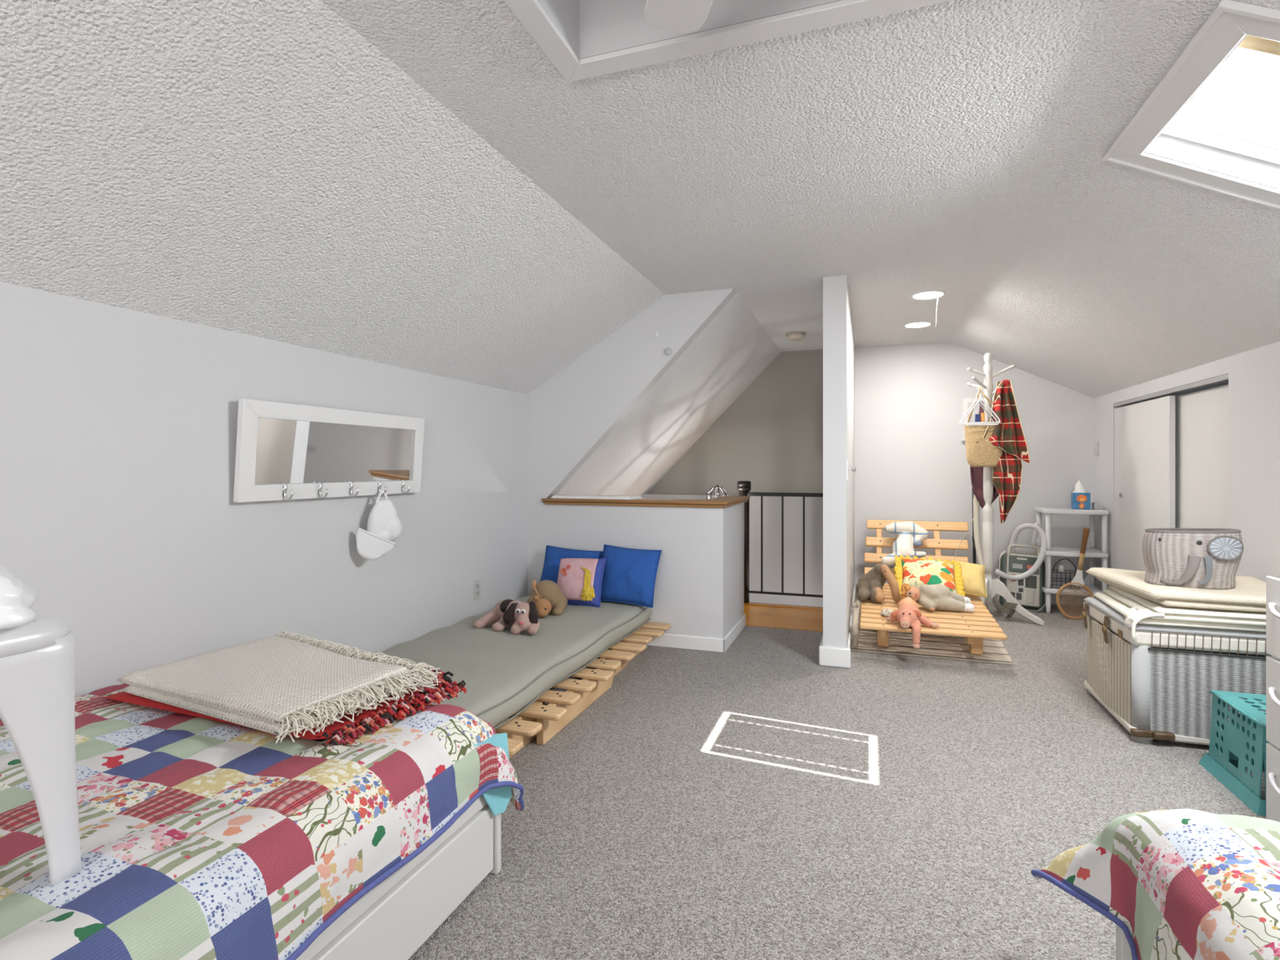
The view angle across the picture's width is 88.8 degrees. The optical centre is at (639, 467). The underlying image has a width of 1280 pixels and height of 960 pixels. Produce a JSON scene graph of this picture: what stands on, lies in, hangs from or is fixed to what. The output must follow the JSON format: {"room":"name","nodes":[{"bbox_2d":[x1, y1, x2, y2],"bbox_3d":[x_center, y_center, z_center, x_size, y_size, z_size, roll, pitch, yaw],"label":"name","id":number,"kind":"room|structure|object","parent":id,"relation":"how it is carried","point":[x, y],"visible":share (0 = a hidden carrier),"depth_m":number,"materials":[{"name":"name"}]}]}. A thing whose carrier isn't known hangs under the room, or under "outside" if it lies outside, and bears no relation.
{"room":"bedroom","nodes":[
{"label":"bedroom","id":0,"kind":"room"},
{"bbox_2d":[0,281,527,697],"bbox_3d":[-1.608,1.599,2.143,0.120,4.241,9.628,0,0,19],"label":"wall","id":1,"kind":"structure","parent":0,"point":[118,425],"depth_m":2.25,"materials":[{"name":"paint"}]},
{"bbox_2d":[233,398,424,502],"bbox_3d":[-1.268,-0.061,2.812,0.082,0.373,1.005,0,0,19],"label":"mirror","id":2,"kind":"object","parent":1,"relation":"attached to","point":[284,451],"visible":1,"depth_m":2.68,"materials":[{"name":"white paint"}]},
{"bbox_2d":[254,417,413,484],"bbox_3d":[-1.271,-0.061,2.813,0.023,0.248,0.881,0,0,19],"label":"mirror glass","id":3,"kind":"object","parent":2,"relation":"attached to","point":[289,451],"depth_m":2.74,"materials":[{"name":"white"}]},
{"bbox_2d":[355,489,402,559],"bbox_3d":[-1.160,0.257,2.959,0.137,0.308,0.227,0,0,19],"label":"baseball cap","id":4,"kind":"object","parent":2,"relation":"hanging from","point":[384,526],"visible":1,"depth_m":2.93,"materials":[{"name":"white fabric"}]},
{"bbox_2d":[473,579,480,600],"bbox_3d":[-0.953,0.715,3.827,0.009,0.114,0.070,0,0,19],"label":"wall outlet","id":5,"kind":"object","parent":1,"relation":"attached to","point":[477,584],"visible":1,"depth_m":3.82,"materials":[{"name":"grey plastic"}]},
{"bbox_2d":[527,288,743,638],"bbox_3d":[0.022,1.270,4.509,1.400,4.700,0.712,0,0,19],"label":"wall","id":6,"kind":"structure","parent":0,"point":[699,591],"depth_m":4.17,"materials":[{"name":"paint"}]},
{"bbox_2d":[541,495,750,507],"bbox_3d":[0.069,0.225,4.530,1.248,0.040,0.839,0,0,19],"label":"trim","id":7,"kind":"structure","parent":6,"relation":"attached to","point":[725,501],"depth_m":4.14,"materials":[{"name":"brown wood"}]},
{"bbox_2d":[550,494,642,499],"bbox_3d":[-0.289,0.194,4.305,0.595,0.020,0.154,0,0,19],"label":"board","id":8,"kind":"object","parent":7,"relation":"on","point":[557,496],"visible":1,"depth_m":4.24,"materials":[{"name":"white"}]},
{"bbox_2d":[664,347,671,355],"bbox_3d":[0.173,-0.725,4.068,0.047,0.047,0.022,0,0,19],"label":"wall fixture","id":9,"kind":"object","parent":6,"relation":"attached to","point":[668,351],"visible":1,"depth_m":4.06,"materials":[{"name":"grey"}]},
{"bbox_2d":[647,633,724,653],"bbox_3d":[-0.122,1.077,4.175,1.349,0.085,0.014,0,0,19],"label":"baseboard","id":10,"kind":"structure","parent":6,"relation":"attached to","point":[667,640],"depth_m":4.02,"materials":[{"name":"white paint"}]},
{"bbox_2d":[723,613,746,653],"bbox_3d":[0.625,1.077,4.291,0.015,0.085,0.725,0,0,19],"label":"baseboard","id":11,"kind":"structure","parent":6,"relation":"attached to","point":[730,637],"depth_m":4.23,"materials":[{"name":"white paint"}]},
{"bbox_2d":[0,0,1279,398],"bbox_3d":[0.307,-0.809,1.475,4.177,0.782,9.388,0,0,19],"label":"ceiling","id":12,"kind":"structure","parent":0,"point":[418,185],"depth_m":2.14,"materials":[{"name":"white paint"}]},
{"bbox_2d":[785,331,805,340],"bbox_3d":[1.252,-1.056,5.259,0.160,0.048,0.160,0,0,19],"label":"ceiling light","id":13,"kind":"object","parent":12,"relation":"attached to","point":[792,335],"visible":1,"depth_m":5.21,"materials":[{"name":"grey glass"}]},
{"bbox_2d":[903,321,932,328],"bbox_3d":[2.098,-1.077,4.938,0.196,0.006,0.196,0,0,19],"label":"recessed light","id":14,"kind":"object","parent":12,"relation":"in","point":[917,324],"visible":1,"depth_m":4.91,"materials":[{"name":"white paint"}]},
{"bbox_2d":[911,290,945,299],"bbox_3d":[1.802,-1.077,4.090,0.196,0.006,0.196,0,0,19],"label":"recessed light","id":15,"kind":"object","parent":12,"relation":"in","point":[930,294],"visible":1,"depth_m":4.07,"materials":[{"name":"white paint"}]},
{"bbox_2d":[1102,0,1279,210],"bbox_3d":[1.788,-0.913,1.683,0.799,0.482,0.774,0,0,19],"label":"frame","id":16,"kind":"structure","parent":12,"relation":"attached to","point":[1160,140],"depth_m":1.95,"materials":[{"name":"white paint"}]},
{"bbox_2d":[1187,49,1279,142],"bbox_3d":[1.794,-0.941,1.699,0.450,0.220,0.424,0,0,19],"label":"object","id":17,"kind":"object","parent":16,"relation":"attached to","point":[1251,90],"visible":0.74,"depth_m":1.81,"materials":[{"name":"white fabric"}]},
{"bbox_2d":[555,293,781,496],"bbox_3d":[0.232,-0.376,5.319,1.536,1.709,2.279,0,0,19],"label":"ceiling","id":18,"kind":"structure","parent":0,"point":[734,348],"depth_m":4.99,"materials":[{"name":"white paint"}]},
{"bbox_2d":[537,0,840,59],"bbox_3d":[0.195,-1.431,0.823,1.514,0.699,1.723,0,0,19],"label":"wall","id":19,"kind":"structure","parent":0,"point":[591,28],"depth_m":1.67,"materials":[{"name":"paint"}]},
{"bbox_2d":[644,0,712,33],"bbox_3d":[0.165,-1.335,0.792,1.264,0.790,1.243,0,0,19],"label":"ceiling fan","id":20,"kind":"object","parent":19,"relation":"hanging from","point":[684,16],"visible":1,"depth_m":1.41,"materials":[{"name":"white paint"}]},
{"bbox_2d":[503,0,951,82],"bbox_3d":[0.195,-1.073,0.823,1.398,0.014,1.607,0,0,19],"label":"trim","id":21,"kind":"structure","parent":19,"relation":"attached to","point":[530,13],"depth_m":1.61,"materials":[{"name":"white paint"}]},
{"bbox_2d":[640,493,822,607],"bbox_3d":[0.879,1.940,6.173,1.923,3.360,0.140,0,0,19],"label":"wall","id":22,"kind":"structure","parent":0,"point":[793,505],"depth_m":5.94,"materials":[{"name":"grey paint"}]},
{"bbox_2d":[706,484,728,499],"bbox_3d":[0.750,0.376,5.645,0.191,0.471,0.946,0,0,19],"label":"lantern","id":23,"kind":"object","parent":22,"relation":"attached to","point":[717,486],"visible":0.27,"depth_m":5.27,"materials":[{"name":"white metal"}]},
{"bbox_2d":[408,592,1266,959],"bbox_3d":[0.462,1.189,1.421,4.504,0.162,9.628,0,0,19],"label":"floor","id":24,"kind":"structure","parent":0,"point":[757,799],"depth_m":2.17,"materials":[{"name":"carpet"}]},
{"bbox_2d":[295,795,501,959],"bbox_3d":[-1.293,0.898,1.002,1.178,0.444,2.140,0,0,19],"label":"bed","id":25,"kind":"object","parent":24,"relation":"on","point":[393,920],"visible":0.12,"depth_m":1.49,"materials":[{"name":"grey wood"}]},
{"bbox_2d":[0,683,524,959],"bbox_3d":[-1.210,0.815,1.147,1.221,0.342,1.972,0,0,19],"label":"patchwork quilt","id":26,"kind":"object","parent":25,"relation":"on","point":[201,838],"visible":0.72,"depth_m":1.26,"materials":[{"name":"fabric"}]},
{"bbox_2d":[0,612,81,885],"bbox_3d":[-1.097,0.444,0.960,0.324,0.421,0.324,0,0,19],"label":"plastic stool","id":27,"kind":"object","parent":26,"relation":"on","point":[37,705],"visible":0.94,"depth_m":1.01,"materials":[{"name":"white plastic"}]},
{"bbox_2d":[0,565,39,629],"bbox_3d":[-1.088,0.182,0.975,0.282,0.097,0.298,0,0,-41],"label":"plastic bag","id":28,"kind":"object","parent":27,"relation":"on","point":[16,598],"visible":1,"depth_m":0.95,"materials":[{"name":"white plastic"}]},
{"bbox_2d":[102,663,466,745],"bbox_3d":[-0.986,0.636,1.913,0.920,0.043,0.528,0,0,21],"label":"throw","id":29,"kind":"object","parent":26,"relation":"on","point":[366,722],"visible":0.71,"depth_m":1.72,"materials":[{"name":"fabric"}]},
{"bbox_2d":[116,631,441,743],"bbox_3d":[-1.015,0.598,1.883,0.881,0.077,0.558,0,0,30],"label":"blanket","id":30,"kind":"object","parent":29,"relation":"on","point":[279,685],"visible":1,"depth_m":1.76,"materials":[{"name":"white fabric"}]},
{"bbox_2d":[473,733,511,815],"bbox_3d":[-0.412,0.837,1.773,0.040,0.235,0.153,0,0,28],"label":"sheet","id":31,"kind":"object","parent":25,"relation":"on","point":[497,799],"visible":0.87,"depth_m":1.79,"materials":[{"name":"teal fabric"}]},
{"bbox_2d":[494,622,671,758],"bbox_3d":[-0.584,1.044,3.276,0.980,0.152,2.003,0,0,19],"label":"bed","id":32,"kind":"object","parent":24,"relation":"on","point":[542,722],"visible":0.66,"depth_m":2.90,"materials":[{"name":"brown wood"}]},
{"bbox_2d":[375,595,651,729],"bbox_3d":[-0.690,0.891,3.214,0.890,0.153,2.175,0,0,19],"label":"mattress","id":33,"kind":"object","parent":32,"relation":"on","point":[504,672],"visible":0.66,"depth_m":2.98,"materials":[{"name":"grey fabric"}]},
{"bbox_2d":[473,599,539,635],"bbox_3d":[-0.664,0.756,3.390,0.390,0.151,0.276,0,0,19],"label":"plush dog","id":34,"kind":"object","parent":33,"relation":"on","point":[506,612],"visible":1,"depth_m":3.29},
{"bbox_2d":[526,580,567,617],"bbox_3d":[-0.528,0.740,3.742,0.225,0.202,0.273,0,0,-34],"label":"sheep","id":35,"kind":"object","parent":33,"relation":"on","point":[548,596],"visible":0.89,"depth_m":3.71},
{"bbox_2d":[540,545,603,583],"bbox_3d":[-0.448,0.680,4.183,0.424,0.342,0.182,0,0,19],"label":"pillow","id":36,"kind":"object","parent":33,"relation":"on","point":[553,554],"visible":0.3,"depth_m":4.17,"materials":[{"name":"blue fabric"}]},
{"bbox_2d":[556,557,606,607],"bbox_3d":[-0.371,0.696,3.964,0.316,0.289,0.194,0,0,19],"label":"cushion","id":37,"kind":"object","parent":33,"relation":"on","point":[580,580],"visible":0.87,"depth_m":3.92,"materials":[{"name":"pink fabric"}]},
{"bbox_2d":[600,544,662,608],"bbox_3d":[-0.076,0.665,4.037,0.398,0.357,0.202,0,0,19],"label":"pillow","id":38,"kind":"object","parent":33,"relation":"on","point":[629,575],"visible":0.9,"depth_m":3.98,"materials":[{"name":"blue fabric"}]},
{"bbox_2d":[737,480,822,603],"bbox_3d":[1.171,0.615,5.274,0.776,1.010,0.112,0,0,19],"label":"stair railing","id":39,"kind":"object","parent":24,"relation":"on","point":[744,487],"visible":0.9,"depth_m":5.31,"materials":[{"name":"black metal"}]},
{"bbox_2d":[850,601,1013,664],"bbox_3d":[1.986,1.115,4.550,0.965,0.010,1.500,0,0,19],"label":"striped rug","id":40,"kind":"object","parent":24,"relation":"on","point":[932,646],"visible":0.32,"depth_m":4.03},
{"bbox_2d":[851,600,860,648],"bbox_3d":[1.356,0.971,4.111,0.051,0.265,0.272,0,0,19],"label":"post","id":41,"kind":"object","parent":40,"relation":"on","point":[855,606],"visible":1,"depth_m":4.02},
{"bbox_2d":[859,520,1007,654],"bbox_3d":[2.018,0.782,4.655,0.835,0.652,2.076,0,0,19],"label":"lounger","id":42,"kind":"object","parent":40,"relation":"on","point":[978,624],"visible":0.59,"depth_m":4.17,"materials":[{"name":"brown wood"}]},
{"bbox_2d":[856,562,900,603],"bbox_3d":[1.644,0.788,4.521,0.288,0.261,0.304,0,0,19],"label":"elephant","id":43,"kind":"object","parent":42,"relation":"on","point":[868,586],"visible":1,"depth_m":4.45,"materials":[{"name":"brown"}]},
{"bbox_2d":[880,608,894,617],"bbox_3d":[1.536,0.895,4.047,0.101,0.040,0.110,0,0,-33],"label":"tuft","id":44,"kind":"object","parent":42,"relation":"on","point":[886,612],"visible":0.68,"depth_m":4.03,"materials":[{"name":"white fabric"}]},
{"bbox_2d":[881,521,928,565],"bbox_3d":[2.159,0.620,5.327,0.363,0.346,0.354,0,0,19],"label":"bear","id":45,"kind":"object","parent":42,"relation":"on","point":[910,534],"visible":0.79,"depth_m":5.33},
{"bbox_2d":[897,596,918,608],"bbox_3d":[1.650,0.858,4.027,0.120,0.119,0.117,0,0,19],"label":"ball","id":46,"kind":"object","parent":42,"relation":"on","point":[907,601],"visible":0.56,"depth_m":4.00,"materials":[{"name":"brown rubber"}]},
{"bbox_2d":[886,604,939,648],"bbox_3d":[1.566,0.918,3.809,0.239,0.199,0.291,0,0,-14],"label":"pig","id":47,"kind":"object","parent":42,"relation":"on","point":[908,615],"visible":1,"depth_m":3.74},
{"bbox_2d":[893,554,964,596],"bbox_3d":[2.024,0.776,4.590,0.455,0.271,0.417,0,0,19],"label":"floral pillow","id":48,"kind":"object","parent":42,"relation":"on","point":[916,572],"visible":0.72,"depth_m":4.56,"materials":[{"name":"multicoloured fabric"}]},
{"bbox_2d":[901,583,974,612],"bbox_3d":[1.919,0.837,4.226,0.450,0.162,0.189,0,0,5],"label":"doll","id":49,"kind":"object","parent":42,"relation":"on","point":[931,597],"visible":0.88,"depth_m":4.19,"materials":[{"name":"beige fabric"}]},
{"bbox_2d":[948,560,987,597],"bbox_3d":[2.316,0.785,4.624,0.255,0.217,0.244,0,0,19],"label":"pillow","id":50,"kind":"object","parent":42,"relation":"on","point":[974,581],"visible":0.72,"depth_m":4.55,"materials":[{"name":"yellow fabric"}]},
{"bbox_2d":[972,488,976,564],"bbox_3d":[2.809,0.635,5.497,0.034,0.930,0.034,0,0,19],"label":"wand","id":51,"kind":"object","parent":24,"relation":"on","point":[973,539],"visible":0.4,"depth_m":5.49,"materials":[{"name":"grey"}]},
{"bbox_2d":[966,352,1044,625],"bbox_3d":[2.592,0.132,4.868,0.525,1.974,0.525,0,0,-4],"label":"coat rack","id":52,"kind":"object","parent":24,"relation":"on","point":[994,587],"visible":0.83,"depth_m":4.84,"materials":[{"name":"white paint"}]},
{"bbox_2d":[954,502,978,559],"bbox_3d":[2.508,0.547,5.011,0.201,0.696,0.043,0,0,43],"label":"cable","id":53,"kind":"object","parent":52,"relation":"hanging from","point":[978,503],"visible":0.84,"depth_m":5.02,"materials":[{"name":"beige plastic"}]},
{"bbox_2d":[959,386,994,424],"bbox_3d":[2.458,-0.451,4.772,0.246,0.274,0.011,0,0,5],"label":"clothes hanger","id":54,"kind":"object","parent":52,"relation":"hanging from","point":[977,400],"visible":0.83,"depth_m":4.77,"materials":[{"name":"white plastic"}]},
{"bbox_2d":[960,387,999,426],"bbox_3d":[2.455,-0.441,4.725,0.251,0.274,0.011,0,0,15],"label":"clothes hanger","id":55,"kind":"object","parent":52,"relation":"hanging from","point":[979,401],"visible":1,"depth_m":4.72,"materials":[{"name":"white plastic"}]},
{"bbox_2d":[963,386,1000,423],"bbox_3d":[2.475,-0.456,4.745,0.251,0.274,0.011,0,0,27],"label":"clothes hanger","id":56,"kind":"object","parent":52,"relation":"hanging from","point":[981,399],"visible":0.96,"depth_m":4.72,"materials":[{"name":"white plastic"}]},
{"bbox_2d":[973,494,991,612],"bbox_3d":[2.613,0.621,4.997,0.128,0.965,0.110,0,0,35],"label":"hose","id":57,"kind":"object","parent":52,"relation":"hanging from","point":[976,519],"visible":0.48,"depth_m":5.02,"materials":[{"name":"beige plastic"}]},
{"bbox_2d":[964,386,1004,466],"bbox_3d":[2.526,-0.304,4.801,0.264,0.598,0.095,0,0,19],"label":"bag","id":58,"kind":"object","parent":52,"relation":"hanging from","point":[980,452],"visible":0.84,"depth_m":4.77,"materials":[{"name":"brown wicker"}]},
{"bbox_2d":[974,413,980,422],"bbox_3d":[2.481,-0.346,4.806,0.030,0.092,0.030,0,0,19],"label":"notebook","id":59,"kind":"object","parent":58,"relation":"in","point":[977,416],"visible":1,"depth_m":4.79,"materials":[{"name":"blue paper"}]},
{"bbox_2d":[981,413,984,422],"bbox_3d":[2.513,-0.350,4.792,0.021,0.100,0.035,0,0,19],"label":"booklet","id":60,"kind":"object","parent":58,"relation":"in","point":[982,414],"visible":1,"depth_m":4.78,"materials":[{"name":"orange paper"}]},
{"bbox_2d":[969,400,999,508],"bbox_3d":[2.602,-0.090,4.910,0.214,0.821,0.089,0,0,19],"label":"garment","id":61,"kind":"object","parent":52,"relation":"hanging from","point":[976,473],"visible":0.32,"depth_m":4.92,"materials":[{"name":"fabric"}]},
{"bbox_2d":[982,379,1030,524],"bbox_3d":[2.646,-0.117,4.741,0.298,1.049,0.145,0,0,19],"label":"blanket","id":62,"kind":"object","parent":52,"relation":"hanging from","point":[1007,474],"visible":0.98,"depth_m":4.72,"materials":[{"name":"red fabric"}]},
{"bbox_2d":[997,601,1017,618],"bbox_3d":[2.691,1.046,4.780,0.142,0.133,0.089,0,0,19],"label":"coiled cord","id":63,"kind":"object","parent":24,"relation":"on","point":[1005,606],"visible":1,"depth_m":4.75,"materials":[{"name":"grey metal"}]},
{"bbox_2d":[995,522,1047,611],"bbox_3d":[3.014,0.786,5.190,0.387,0.704,0.328,0,0,19],"label":"vacuum cleaner","id":64,"kind":"object","parent":24,"relation":"on","point":[1023,573],"visible":0.93,"depth_m":5.12,"materials":[{"name":"grey plastic"}]},
{"bbox_2d":[1034,506,1108,613],"bbox_3d":[3.353,0.720,5.092,0.420,0.800,0.375,0,0,19],"label":"shelf","id":65,"kind":"object","parent":24,"relation":"on","point":[1091,553],"visible":0.69,"depth_m":5.02,"materials":[{"name":"white"}]},
{"bbox_2d":[1050,558,1079,589],"bbox_3d":[3.281,0.814,5.067,0.184,0.226,0.134,0,0,19],"label":"wire basket","id":66,"kind":"object","parent":65,"relation":"on","point":[1060,570],"visible":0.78,"depth_m":5.03,"materials":[{"name":"grey metal"}]},
{"bbox_2d":[1071,480,1090,509],"bbox_3d":[3.407,0.208,5.054,0.112,0.223,0.115,0,0,27],"label":"tissue box","id":67,"kind":"object","parent":65,"relation":"on","point":[1080,498],"visible":1,"depth_m":5.02,"materials":[{"name":"blue cardboard"}]},
{"bbox_2d":[1076,494,1087,508],"bbox_3d":[3.381,0.262,5.005,0.067,0.106,0.010,0,0,19],"label":"print","id":68,"kind":"object","parent":67,"relation":"attached to","point":[1082,500],"depth_m":5.00},
{"bbox_2d":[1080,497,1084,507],"bbox_3d":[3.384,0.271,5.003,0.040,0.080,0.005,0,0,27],"label":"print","id":69,"kind":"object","parent":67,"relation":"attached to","point":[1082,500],"depth_m":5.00,"materials":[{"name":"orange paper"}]},
{"bbox_2d":[1092,502,1099,509],"bbox_3d":[3.507,0.294,5.031,0.040,0.049,0.050,0,0,19],"label":"box","id":70,"kind":"object","parent":65,"relation":"on","point":[1095,505],"visible":1,"depth_m":5.01,"materials":[{"name":"grey"}]},
{"bbox_2d":[1055,527,1093,619],"bbox_3d":[3.226,0.785,4.845,0.241,0.678,0.095,0,0,0],"label":"tennis racket","id":71,"kind":"object","parent":24,"relation":"on","point":[1077,580],"visible":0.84,"depth_m":4.85,"materials":[{"name":"brown wood"}]},
{"bbox_2d":[1115,924,1132,959],"bbox_3d":[1.089,0.898,0.195,0.972,0.444,2.085,0,0,19],"label":"bed","id":72,"kind":"object","parent":24,"relation":"on","point":[1122,947],"visible":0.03,"depth_m":1.31,"materials":[{"name":"grey wood"}]},
{"bbox_2d":[1031,808,1279,959],"bbox_3d":[1.114,0.795,0.374,1.147,0.311,2.042,0,0,19],"label":"patchwork quilt","id":73,"kind":"object","parent":72,"relation":"on","point":[1179,884],"visible":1,"depth_m":1.14,"materials":[{"name":"fabric"}]},
{"bbox_2d":[1080,596,1271,745],"bbox_3d":[2.412,0.881,2.859,0.688,0.477,0.683,0,0,19],"label":"wicker trunk","id":74,"kind":"object","parent":24,"relation":"on","point":[1157,686],"visible":0.72,"depth_m":2.63,"materials":[{"name":"wicker"}]},
{"bbox_2d":[1091,585,1266,642],"bbox_3d":[2.424,0.637,2.848,0.683,0.139,0.665,0,0,19],"label":"blanket","id":75,"kind":"object","parent":74,"relation":"on","point":[1135,609],"visible":0.5,"depth_m":2.62,"materials":[{"name":"beige fabric"}]},
{"bbox_2d":[1084,567,1266,613],"bbox_3d":[2.443,0.532,2.876,0.660,0.069,0.720,0,0,19],"label":"blanket","id":76,"kind":"object","parent":75,"relation":"on","point":[1249,595],"visible":0.73,"depth_m":2.67,"materials":[{"name":"white fabric"}]},
{"bbox_2d":[1142,528,1244,590],"bbox_3d":[2.369,0.386,2.808,0.334,0.252,0.241,0,0,19],"label":"basket","id":77,"kind":"object","parent":76,"relation":"on","point":[1206,558],"visible":0.98,"depth_m":2.73,"materials":[{"name":"wicker"}]},
{"bbox_2d":[1198,689,1271,816],"bbox_3d":[2.241,0.976,2.229,0.398,0.289,0.398,0,0,19],"label":"crate","id":78,"kind":"object","parent":24,"relation":"on","point":[1233,745],"visible":0.91,"depth_m":2.28,"materials":[{"name":"teal plastic"}]},
{"bbox_2d":[1266,576,1279,822],"bbox_3d":[2.062,0.724,1.771,0.431,0.772,0.502,0,0,19],"label":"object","id":79,"kind":"object","parent":24,"relation":"on","point":[1273,584],"visible":1,"depth_m":2.02,"materials":[{"name":"white wood"}]},
{"bbox_2d":[822,275,854,648],"bbox_3d":[1.484,0.070,4.795,0.127,2.300,2.343,0,0,19],"label":"wall partition","id":80,"kind":"structure","parent":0,"point":[838,347],"depth_m":3.70,"materials":[{"name":"paint"}]},
{"bbox_2d":[818,582,856,668],"bbox_3d":[1.478,1.066,4.778,0.169,0.108,2.351,0,0,19],"label":"baseboard","id":81,"kind":"structure","parent":80,"relation":"attached to","point":[833,656],"depth_m":3.68,"materials":[{"name":"white paint"}]},
{"bbox_2d":[847,466,856,471],"bbox_3d":[1.216,0.015,3.759,0.052,0.110,0.032,0,0,19],"label":"knob","id":82,"kind":"object","parent":80,"relation":"attached to","point":[853,468],"depth_m":3.75,"materials":[{"name":"silver metal"}]},
{"bbox_2d":[647,342,1093,583],"bbox_3d":[1.847,1.270,5.973,3.884,4.700,0.120,0,0,19],"label":"wall","id":83,"kind":"structure","parent":0,"point":[911,464],"depth_m":5.74,"materials":[{"name":"paint"}]},
{"bbox_2d":[856,582,1088,605],"bbox_3d":[2.800,1.073,5.570,1.820,0.095,0.014,0,0,19],"label":"baseboard","id":84,"kind":"structure","parent":83,"relation":"attached to","point":[1053,601],"depth_m":5.33,"materials":[{"name":"white paint"}]},
{"bbox_2d":[961,397,993,441],"bbox_3d":[2.893,-0.407,5.526,0.315,0.365,0.035,0,0,19],"label":"access panel","id":85,"kind":"object","parent":83,"relation":"attached to","point":[966,402],"visible":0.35,"depth_m":5.56,"materials":[{"name":"white paint"}]},
{"bbox_2d":[1130,381,1228,404],"bbox_3d":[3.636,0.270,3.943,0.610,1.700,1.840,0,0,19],"label":"door track","id":86,"kind":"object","parent":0,"point":[1226,382],"depth_m":4.37,"materials":[{"name":"metal"}]},
{"bbox_2d":[1093,341,1279,597],"bbox_3d":[2.148,0.265,0.770,0.110,1.710,9.508,0,0,19],"label":"wall","id":87,"kind":"structure","parent":0,"point":[1254,375],"depth_m":3.17,"materials":[{"name":"paint"}]},
{"bbox_2d":[1094,441,1098,455],"bbox_3d":[3.625,-0.150,5.196,0.016,0.114,0.070,0,0,19],"label":"light switch","id":88,"kind":"object","parent":87,"relation":"attached to","point":[1096,448],"visible":1,"depth_m":5.19,"materials":[{"name":"grey plastic"}]},
{"bbox_2d":[1114,395,1175,571],"bbox_3d":[3.375,0.332,4.402,0.036,1.536,0.935,0,0,19],"label":"door","id":89,"kind":"structure","parent":87,"relation":"in","point":[1144,432],"depth_m":4.38,"materials":[{"name":"white paint"}]},
{"bbox_2d":[1113,373,1228,406],"bbox_3d":[3.292,-0.463,4.063,0.098,0.026,1.640,0,0,19],"label":"trim","id":90,"kind":"structure","parent":87,"relation":"attached to","point":[1224,378],"depth_m":3.88,"materials":[{"name":"white wood"}]},
{"bbox_2d":[1175,384,1228,528],"bbox_3d":[3.186,0.332,3.681,0.032,1.536,0.850,0,0,19],"label":"door","id":91,"kind":"structure","parent":87,"relation":"in","point":[1202,417],"depth_m":3.69,"materials":[{"name":"white paint"}]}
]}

